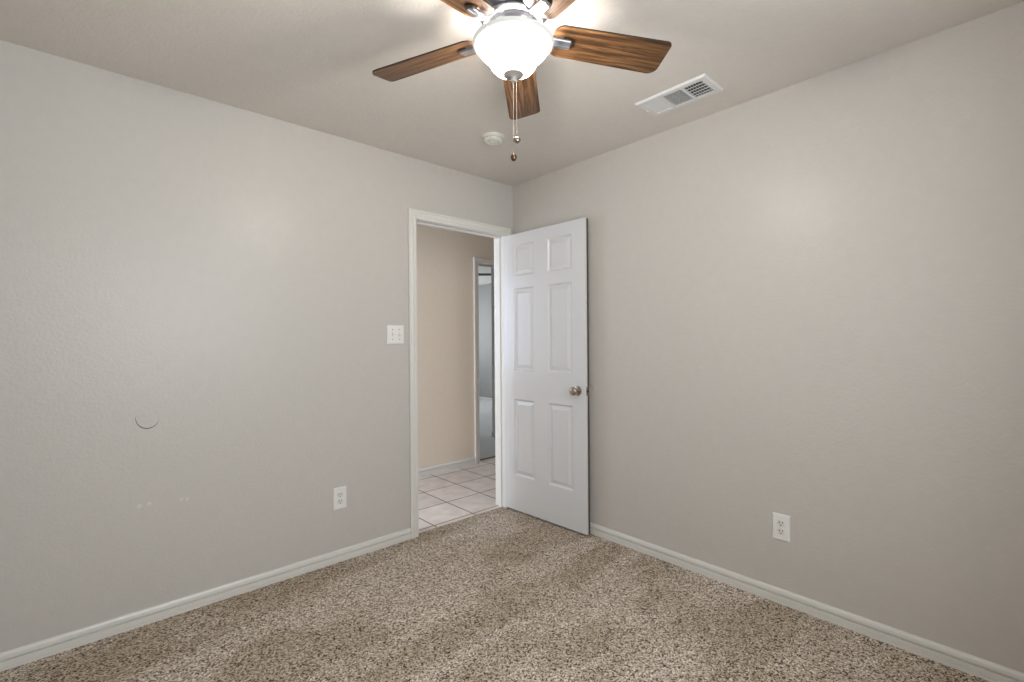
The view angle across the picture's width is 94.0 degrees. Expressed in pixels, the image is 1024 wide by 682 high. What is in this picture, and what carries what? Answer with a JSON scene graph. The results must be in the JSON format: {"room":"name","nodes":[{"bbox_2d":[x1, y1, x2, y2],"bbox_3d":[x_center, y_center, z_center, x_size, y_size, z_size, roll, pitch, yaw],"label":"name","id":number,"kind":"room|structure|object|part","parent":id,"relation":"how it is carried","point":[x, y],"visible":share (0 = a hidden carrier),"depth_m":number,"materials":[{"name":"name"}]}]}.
{"room":"empty bedroom","nodes":[
{"label":"empty bedroom","id":0,"kind":"room"},
{"bbox_2d":[0,40,512,652],"bbox_3d":[-1.052,0.054,2.767,2.996,2.460,0.108,0,0,-42],"label":"wall","id":1,"kind":"structure","parent":0,"point":[232,280],"depth_m":2.25,"materials":[{"name":"beige paint"}]},
{"bbox_2d":[0,528,410,671],"bbox_3d":[-1.338,1.242,2.418,1.872,0.085,0.015,0,0,-42],"label":"baseboard","id":2,"kind":"structure","parent":1,"relation":"attached to","point":[28,653],"depth_m":2.22,"materials":[{"name":"white wood"}]},
{"bbox_2d":[333,486,345,509],"bbox_3d":[-0.988,0.901,2.742,0.076,0.124,0.009,0,0,-42],"label":"wall outlet","id":3,"kind":"object","parent":1,"relation":"attached to","point":[339,494],"visible":1,"depth_m":2.74,"materials":[{"name":"white plastic"}]},
{"bbox_2d":[387,325,403,343],"bbox_3d":[-0.724,-0.041,2.981,0.114,0.117,0.019,0,0,-42],"label":"light switch","id":4,"kind":"object","parent":1,"relation":"attached to","point":[395,333],"visible":1,"depth_m":2.98,"materials":[{"name":"white plastic"}]},
{"bbox_2d":[407,208,510,538],"bbox_3d":[-0.329,0.209,3.339,0.877,2.117,0.018,0,0,-42],"label":"trim","id":5,"kind":"structure","parent":1,"relation":"attached to","point":[412,214],"depth_m":3.06,"materials":[{"name":"white wood"}]},
{"bbox_2d":[423,225,495,468],"bbox_3d":[-0.414,0.210,3.432,0.877,2.117,0.018,0,0,-42],"label":"trim","id":6,"kind":"structure","parent":1,"relation":"attached to","point":[423,225],"depth_m":3.69,"materials":[{"name":"white wood"}]},
{"bbox_2d":[416,219,505,506],"bbox_3d":[-0.371,0.233,3.385,0.793,2.080,0.108,0,0,-42],"label":"trim","id":7,"kind":"structure","parent":1,"relation":"attached to","point":[498,239],"depth_m":3.62,"materials":[{"name":"white wood"}]},
{"bbox_2d":[503,218,589,534],"bbox_3d":[0.210,0.228,3.325,0.131,2.028,0.777,-1,0,-44],"label":"door","id":8,"kind":"structure","parent":1,"relation":"in","point":[546,295],"depth_m":3.28,"materials":[{"name":"white wood"}]},
{"bbox_3d":[0.404,0.323,3.077,0.062,0.065,0.065,-1,0,-44],"label":"knob","id":9,"kind":"part","parent":8,"relation":"part of","materials":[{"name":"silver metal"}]},
{"bbox_2d":[416,224,493,468],"bbox_3d":[-0.670,0.048,4.710,7.600,2.460,0.108,0,0,-42],"label":"wall","id":10,"kind":"structure","parent":0,"point":[445,288],"depth_m":4.66,"materials":[{"name":"beige paint"}]},
{"bbox_2d":[418,457,475,476],"bbox_3d":[-1.903,1.245,3.499,4.132,0.085,0.015,0,0,-42],"label":"baseboard","id":11,"kind":"structure","parent":10,"relation":"attached to","point":[470,461],"depth_m":4.64,"materials":[{"name":"white wood"}]},
{"bbox_2d":[473,257,493,463],"bbox_3d":[-0.068,0.201,5.172,0.850,2.125,0.018,0,0,-42],"label":"trim","id":12,"kind":"structure","parent":10,"relation":"attached to","point":[476,260],"depth_m":4.90,"materials":[{"name":"white wood"}]},
{"bbox_2d":[478,263,493,267],"bbox_3d":[-0.110,0.225,5.218,0.766,2.088,0.108,0,0,-42],"label":"trim","id":13,"kind":"structure","parent":10,"relation":"attached to","point":[482,265],"depth_m":5.06,"materials":[{"name":"white wood"}]},
{"bbox_2d":[478,266,490,284],"bbox_3d":[-1.244,-1.231,7.521,4.550,0.100,4.812,0,0,-42],"label":"ceiling","id":14,"kind":"structure","parent":0,"point":[482,279],"depth_m":8.80,"materials":[{"name":"paint"}]},
{"bbox_2d":[478,273,490,275],"bbox_3d":[-0.526,-1.180,8.492,0.340,0.016,0.200,0,0,0],"label":"ceiling vent","id":15,"kind":"object","parent":14,"relation":"in","point":[479,274],"visible":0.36,"depth_m":8.43,"materials":[{"name":"grey metal"}]},
{"bbox_2d":[479,283,491,397],"bbox_3d":[0.411,0.034,9.020,0.100,2.460,4.812,0,0,-42],"label":"wall","id":16,"kind":"structure","parent":0,"point":[485,318],"depth_m":10.01,"materials":[{"name":"grey paint"}]},
{"bbox_2d":[479,397,491,401],"bbox_3d":[0.411,1.220,8.945,0.015,0.085,4.712,0,0,-42],"label":"baseboard","id":17,"kind":"structure","parent":16,"relation":"attached to","point":[480,398],"depth_m":10.00,"materials":[{"name":"white wood"}]},
{"bbox_2d":[491,268,494,431],"bbox_3d":[0.290,0.039,6.226,0.740,2.460,0.842,0,0,-42],"label":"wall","id":18,"kind":"structure","parent":0,"point":[492,269],"depth_m":6.27,"materials":[{"name":"grey paint"}]},
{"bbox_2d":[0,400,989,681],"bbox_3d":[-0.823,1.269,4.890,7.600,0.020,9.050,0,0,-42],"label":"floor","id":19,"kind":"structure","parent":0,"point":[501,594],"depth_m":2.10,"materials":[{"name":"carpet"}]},
{"bbox_2d":[0,0,1023,185],"bbox_3d":[0.001,-1.232,1.597,2.996,0.100,3.266,0,0,-42],"label":"ceiling","id":20,"kind":"structure","parent":0,"point":[310,64],"depth_m":1.98,"materials":[{"name":"paint"}]},
{"bbox_2d":[482,132,503,144],"bbox_3d":[-0.110,-1.165,2.769,0.132,0.036,0.132,0,0,-42],"label":"smoke detector","id":21,"kind":"object","parent":20,"relation":"attached to","point":[490,138],"visible":1,"depth_m":2.73,"materials":[{"name":"white plastic"}]},
{"bbox_2d":[372,0,671,160],"bbox_3d":[-0.009,-0.892,1.572,1.053,0.580,1.074,0,0,-42],"label":"ceiling fan","id":22,"kind":"object","parent":20,"relation":"hanging from","point":[512,26],"visible":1,"depth_m":1.64,"materials":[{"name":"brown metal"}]},
{"bbox_3d":[-0.310,-1.014,1.736,0.417,0.006,0.140,-3,13,24],"label":"blade","id":23,"kind":"part","parent":22,"relation":"part of","materials":[{"name":"brown wood"}]},
{"bbox_3d":[-0.225,-1.014,1.341,0.140,0.006,0.417,18,14,40],"label":"blade","id":24,"kind":"part","parent":22,"relation":"part of","materials":[{"name":"brown wood"}]},
{"bbox_3d":[-0.125,-1.033,1.651,0.122,0.050,0.052,-3,13,24],"label":"blade arm","id":25,"kind":"part","parent":22,"relation":"part of","materials":[{"name":"silver metal"}]},
{"bbox_3d":[-0.087,-1.033,1.492,0.052,0.050,0.122,18,14,40],"label":"blade arm","id":26,"kind":"part","parent":22,"relation":"part of","materials":[{"name":"silver metal"}]},
{"bbox_3d":[-0.013,-0.957,1.627,0.038,0.038,0.038,0,0,-42],"label":"bulb","id":27,"kind":"part","parent":22,"relation":"part of","materials":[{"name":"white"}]},
{"bbox_3d":[0.005,-0.746,1.598,0.002,0.244,0.002,0,0,-42],"label":"pull chain","id":28,"kind":"part","parent":22,"relation":"part of","materials":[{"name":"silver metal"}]},
{"bbox_3d":[0.015,-0.782,1.598,0.002,0.204,0.002,0,0,-42],"label":"pull chain","id":29,"kind":"part","parent":22,"relation":"part of","materials":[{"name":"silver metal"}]},
{"bbox_3d":[0.015,-1.034,1.736,0.052,0.050,0.122,-14,-3,5],"label":"blade arm","id":30,"kind":"part","parent":22,"relation":"part of","materials":[{"name":"metal"}]},
{"bbox_3d":[0.021,-0.957,1.568,0.038,0.038,0.038,0,0,-42],"label":"bulb","id":31,"kind":"part","parent":22,"relation":"part of","materials":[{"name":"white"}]},
{"bbox_3d":[0.038,-1.017,1.939,0.140,0.006,0.417,-15,-3,5],"label":"blade","id":32,"kind":"part","parent":22,"relation":"part of","materials":[{"name":"brown wood"}]},
{"bbox_3d":[0.076,-1.034,1.479,0.052,0.050,0.122,16,-6,-30],"label":"blade arm","id":33,"kind":"part","parent":22,"relation":"part of","materials":[{"name":"silver metal"}]},
{"bbox_3d":[0.177,-1.017,1.301,0.140,0.006,0.417,16,-6,-30],"label":"blade","id":34,"kind":"part","parent":22,"relation":"part of","materials":[{"name":"brown wood"}]},
{"bbox_3d":[0.139,-1.035,1.630,0.122,0.050,0.052,2,-14,-12],"label":"blade arm","id":35,"kind":"part","parent":22,"relation":"part of","materials":[{"name":"silver metal"}]},
{"bbox_3d":[0.339,-1.019,1.671,0.417,0.006,0.140,2,-14,-12],"label":"blade","id":36,"kind":"part","parent":22,"relation":"part of","materials":[{"name":"brown wood"}]},
{"bbox_2d":[635,74,723,116],"bbox_3d":[0.807,-1.181,2.322,0.193,0.016,0.362,0,0,-42],"label":"ceiling vent","id":37,"kind":"object","parent":20,"relation":"in","point":[702,86],"visible":1,"depth_m":2.30,"materials":[{"name":"white metal"}]},
{"bbox_2d":[512,2,1023,672],"bbox_3d":[1.115,0.038,2.531,0.108,2.460,3.158,0,0,-42],"label":"wall","id":38,"kind":"structure","parent":0,"point":[806,298],"depth_m":2.12,"materials":[{"name":"beige paint"}]},
{"bbox_2d":[589,382,595,394],"bbox_3d":[0.512,0.310,3.113,0.003,0.080,0.080,0,0,-42],"label":"bumper cover","id":39,"kind":"object","parent":38,"relation":"attached to","point":[592,388],"visible":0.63,"depth_m":3.11,"materials":[{"name":"beige paint"}]},
{"bbox_2d":[773,512,789,542],"bbox_3d":[1.280,0.886,2.271,0.009,0.124,0.076,0,0,-42],"label":"wall outlet","id":40,"kind":"object","parent":38,"relation":"attached to","point":[781,523],"visible":1,"depth_m":2.27,"materials":[{"name":"white plastic"}]},
{"bbox_2d":[777,528,784,534],"bbox_3d":[1.278,0.905,2.269,0.004,0.028,0.035,0,0,-42],"label":"receptacle","id":41,"kind":"object","parent":40,"relation":"attached to","point":[780,531],"depth_m":2.27,"materials":[{"name":"grey plastic"}]},
{"bbox_2d":[777,520,784,526],"bbox_3d":[1.278,0.866,2.269,0.004,0.028,0.035,0,0,-42],"label":"receptacle","id":42,"kind":"object","parent":40,"relation":"attached to","point":[780,523],"depth_m":2.27,"materials":[{"name":"grey plastic"}]},
{"bbox_2d":[590,522,1023,681],"bbox_3d":[1.042,1.224,2.531,0.015,0.085,3.050,0,0,-42],"label":"baseboard","id":43,"kind":"structure","parent":38,"relation":"attached to","point":[984,669],"depth_m":2.12,"materials":[{"name":"white wood"}]}
]}

